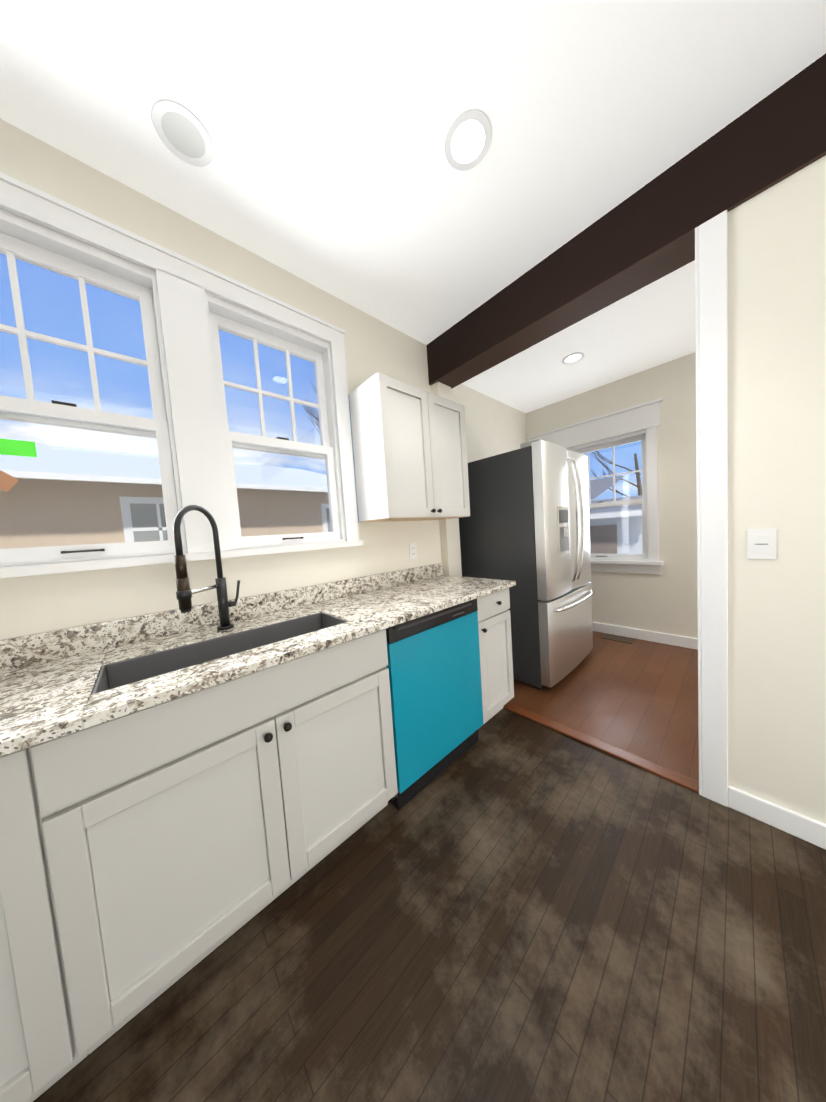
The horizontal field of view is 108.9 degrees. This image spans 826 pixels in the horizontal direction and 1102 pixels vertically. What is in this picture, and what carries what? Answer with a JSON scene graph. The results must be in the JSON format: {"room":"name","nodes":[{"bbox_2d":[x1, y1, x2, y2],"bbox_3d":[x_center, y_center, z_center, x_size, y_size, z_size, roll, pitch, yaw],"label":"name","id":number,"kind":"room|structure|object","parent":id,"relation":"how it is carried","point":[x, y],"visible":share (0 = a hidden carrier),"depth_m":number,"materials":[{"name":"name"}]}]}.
{"room":"kitchen","nodes":[
{"label":"kitchen","id":0,"kind":"room"},
{"bbox_2d":[0,119,441,639],"bbox_3d":[-0.942,-0.117,1.454,3.310,2.720,0.150,-7,5,-42],"label":"wall","id":1,"kind":"structure","parent":0,"point":[32,604],"depth_m":1.33,"materials":[{"name":"paint"}]},
{"bbox_2d":[0,172,362,577],"bbox_3d":[-1.006,-0.617,1.362,1.583,1.310,0.200,-7,5,-42],"label":"kitchen window","id":2,"kind":"structure","parent":1,"relation":"in","point":[189,308],"depth_m":1.28,"materials":[{"name":"white wood"}]},
{"bbox_2d":[348,373,469,521],"bbox_3d":[0.019,-0.610,1.978,0.754,0.790,0.358,-7,5,-42],"label":"upper cabinet","id":3,"kind":"object","parent":1,"relation":"attached to","point":[409,446],"visible":0.92,"depth_m":1.79,"materials":[{"name":"white paint"}]},
{"bbox_2d":[409,543,416,558],"bbox_3d":[0.001,0.000,2.201,0.070,0.116,0.008,-7,5,-42],"label":"electrical outlet plate","id":4,"kind":"object","parent":1,"relation":"attached to","point":[412,551],"visible":1,"depth_m":2.20,"materials":[{"name":"white plastic"}]},
{"bbox_2d":[0,0,825,412],"bbox_3d":[1.133,-1.588,0.431,5.270,0.100,4.850,-7,5,-42],"label":"ceiling","id":5,"kind":"structure","parent":0,"point":[330,168],"depth_m":1.03,"materials":[{"name":"paint"}]},
{"bbox_2d":[151,99,213,166],"bbox_3d":[-0.807,-1.464,1.041,0.176,0.005,0.176,-7,5,-42],"label":"recessed light","id":6,"kind":"object","parent":5,"relation":"in","point":[180,128],"visible":1,"depth_m":1.03,"materials":[{"name":"white"}]},
{"bbox_2d":[444,109,491,170],"bbox_3d":[0.206,-1.536,1.109,0.176,0.005,0.176,-7,5,-42],"label":"recessed light","id":7,"kind":"object","parent":5,"relation":"in","point":[468,138],"visible":1,"depth_m":1.10,"materials":[{"name":"white"}]},
{"bbox_2d":[562,352,583,363],"bbox_3d":[1.400,-1.686,2.583,0.176,0.005,0.176,-7,5,-42],"label":"recessed light","id":8,"kind":"object","parent":5,"relation":"in","point":[573,357],"visible":1,"depth_m":2.58,"materials":[{"name":"white"}]},
{"bbox_2d":[426,53,825,388],"bbox_3d":[1.650,-1.462,0.766,0.202,0.300,4.350,-7,5,-42],"label":"beam","id":9,"kind":"structure","parent":5,"relation":"attached to","point":[643,236],"depth_m":1.32,"materials":[{"name":"brown wood"}]},
{"bbox_2d":[33,631,825,1101],"bbox_3d":[1.317,1.181,0.602,5.270,0.060,4.850,-7,5,-42],"label":"floor","id":10,"kind":"structure","parent":0,"point":[509,906],"depth_m":0.89,"materials":[{"name":"brown wood"}]},
{"bbox_2d":[0,719,135,1101],"bbox_3d":[-1.094,0.858,0.799,0.374,0.878,0.612,-7,5,-42],"label":"base cabinet","id":11,"kind":"object","parent":10,"relation":"on","point":[68,869],"depth_m":0.66,"materials":[{"name":"grey paint"}]},
{"bbox_2d":[0,563,515,756],"bbox_3d":[-0.554,0.297,1.075,2.998,0.130,0.929,-7,5,-42],"label":"countertop","id":12,"kind":"structure","parent":11,"relation":"on","point":[48,680],"depth_m":1.06,"materials":[{"name":"stone"}]},
{"bbox_2d":[173,505,239,630],"bbox_3d":[-0.824,0.078,1.194,0.231,0.525,0.186,-7,5,-42],"label":"faucet","id":13,"kind":"object","parent":12,"relation":"on","point":[184,592],"visible":1,"depth_m":1.16,"materials":[{"name":"black metal"}]},
{"bbox_2d":[92,612,348,693],"bbox_3d":[-0.636,0.447,1.124,0.760,0.218,0.272,-7,5,-42],"label":"sink","id":14,"kind":"object","parent":12,"relation":"in","point":[125,672],"visible":0.23,"depth_m":1.14,"materials":[{"name":"grey metal"}]},
{"bbox_2d":[386,598,483,810],"bbox_3d":[-0.029,0.734,1.722,0.644,0.872,0.581,-7,5,-42],"label":"dishwasher","id":15,"kind":"object","parent":10,"relation":"on","point":[433,666],"visible":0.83,"depth_m":1.46,"materials":[{"name":"teal metal"}]},
{"bbox_2d":[477,588,513,724],"bbox_3d":[0.327,0.684,2.087,0.369,0.878,0.612,-7,5,-42],"label":"base cabinet","id":16,"kind":"object","parent":10,"relation":"on","point":[494,619],"depth_m":1.86,"materials":[{"name":"grey paint"}]},
{"bbox_2d":[459,439,593,688],"bbox_3d":[1.049,0.096,2.738,0.953,1.875,0.963,-7,5,-42],"label":"fridge","id":17,"kind":"object","parent":10,"relation":"on","point":[525,525],"visible":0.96,"depth_m":2.31,"materials":[{"name":"grey metal"}]},
{"bbox_2d":[503,702,698,792],"bbox_3d":[0.935,1.096,1.797,0.070,0.014,1.165,-7,5,-42],"label":"threshold","id":18,"kind":"object","parent":10,"relation":"on","point":[667,774],"depth_m":1.61,"materials":[{"name":"brown wood"}]},
{"bbox_2d":[600,634,635,643],"bbox_3d":[2.184,0.933,3.149,0.160,0.006,0.280,-7,5,-42],"label":"floor vent","id":19,"kind":"object","parent":10,"relation":"in","point":[619,638],"visible":1,"depth_m":3.14,"materials":[{"name":"brown metal"}]},
{"bbox_2d":[431,382,461,576],"bbox_3d":[0.188,-0.110,2.563,0.160,2.420,0.425,-7,5,-42],"label":"wall","id":20,"kind":"structure","parent":0,"point":[450,545],"depth_m":2.39,"materials":[{"name":"paint"}]},
{"bbox_2d":[451,384,526,462],"bbox_3d":[0.868,-0.355,3.365,1.960,2.720,0.150,-7,5,-42],"label":"wall","id":21,"kind":"structure","parent":0,"point":[494,427],"depth_m":3.21,"materials":[{"name":"paint"}]},
{"bbox_2d":[526,352,697,638],"bbox_3d":[3.115,-0.425,2.230,0.150,2.700,4.550,-7,5,-42],"label":"wall","id":22,"kind":"structure","parent":0,"point":[664,600],"depth_m":2.86,"materials":[{"name":"paint"}]},
{"bbox_2d":[526,398,663,573],"bbox_3d":[2.006,-0.615,3.382,0.210,1.685,1.348,-7,5,-42],"label":"nook window","id":23,"kind":"structure","parent":22,"relation":"in","point":[633,424],"depth_m":3.08,"materials":[{"name":"white wood"}]},
{"bbox_2d":[592,622,697,649],"bbox_3d":[3.138,0.875,2.252,0.020,0.105,4.550,-7,5,-42],"label":"baseboard","id":24,"kind":"structure","parent":22,"relation":"attached to","point":[675,640],"depth_m":3.03,"materials":[{"name":"white wood"}]},
{"bbox_2d":[727,155,825,823],"bbox_3d":[2.231,-0.104,0.265,0.120,2.420,2.825,-7,5,-42],"label":"wall","id":25,"kind":"structure","parent":0,"point":[776,285],"depth_m":1.11,"materials":[{"name":"paint"}]},
{"bbox_2d":[695,210,727,806],"bbox_3d":[1.306,-0.105,1.285,0.160,2.420,0.090,-7,5,-42],"label":"door frame","id":26,"kind":"structure","parent":25,"relation":"attached to","point":[711,393],"depth_m":1.22,"materials":[{"name":"white wood"}]},
{"bbox_2d":[747,529,775,558],"bbox_3d":[1.354,-0.027,1.146,0.009,0.116,0.072,-7,5,-42],"label":"switch plate","id":27,"kind":"object","parent":25,"relation":"attached to","point":[761,544],"visible":1,"depth_m":1.14,"materials":[{"name":"white plastic"}]},
{"bbox_2d":[728,785,825,849],"bbox_3d":[2.285,1.061,0.261,0.016,0.092,2.745,-7,5,-42],"label":"baseboard","id":28,"kind":"structure","parent":25,"relation":"attached to","point":[807,829],"depth_m":1.17,"materials":[{"name":"white wood"}]},
{"label":"outside","id":29,"kind":"structure","parent":0,"visible":0},
{"bbox_2d":[0,253,641,499],"bbox_3d":[3.862,-28.463,5.875,100.000,62.000,85.000,-7,5,-42],"label":"sky","id":30,"kind":"structure","parent":29,"point":[104,438],"depth_m":31.17,"materials":[{"name":"blue"}]},
{"bbox_3d":[-6.197,2.402,13.667,70.000,0.100,90.000,-7,5,-42],"label":"ground","id":31,"kind":"structure","parent":29,"visible":0},
{"bbox_2d":[0,444,330,548],"bbox_3d":[-5.152,0.194,5.190,9.000,5.200,5.560,-7,5,-42],"label":"neighbouring house","id":32,"kind":"structure","parent":31,"relation":"on","point":[39,507],"depth_m":3.54,"materials":[{"name":"paint"}]},
{"bbox_2d":[304,383,641,496],"bbox_3d":[3.458,-2.824,12.428,12.986,9.185,8.242,-7,5,-42],"label":"tree","id":33,"kind":"object","parent":31,"relation":"on","point":[639,487],"depth_m":13.48,"materials":[{"name":"brown plant"}]},
{"bbox_2d":[589,475,642,553],"bbox_3d":[13.749,-1.599,17.101,35.250,4.800,20.300,-7,5,-42],"label":"house","id":34,"kind":"structure","parent":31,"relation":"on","point":[625,543],"depth_m":6.70,"materials":[{"name":"white"}]}
]}

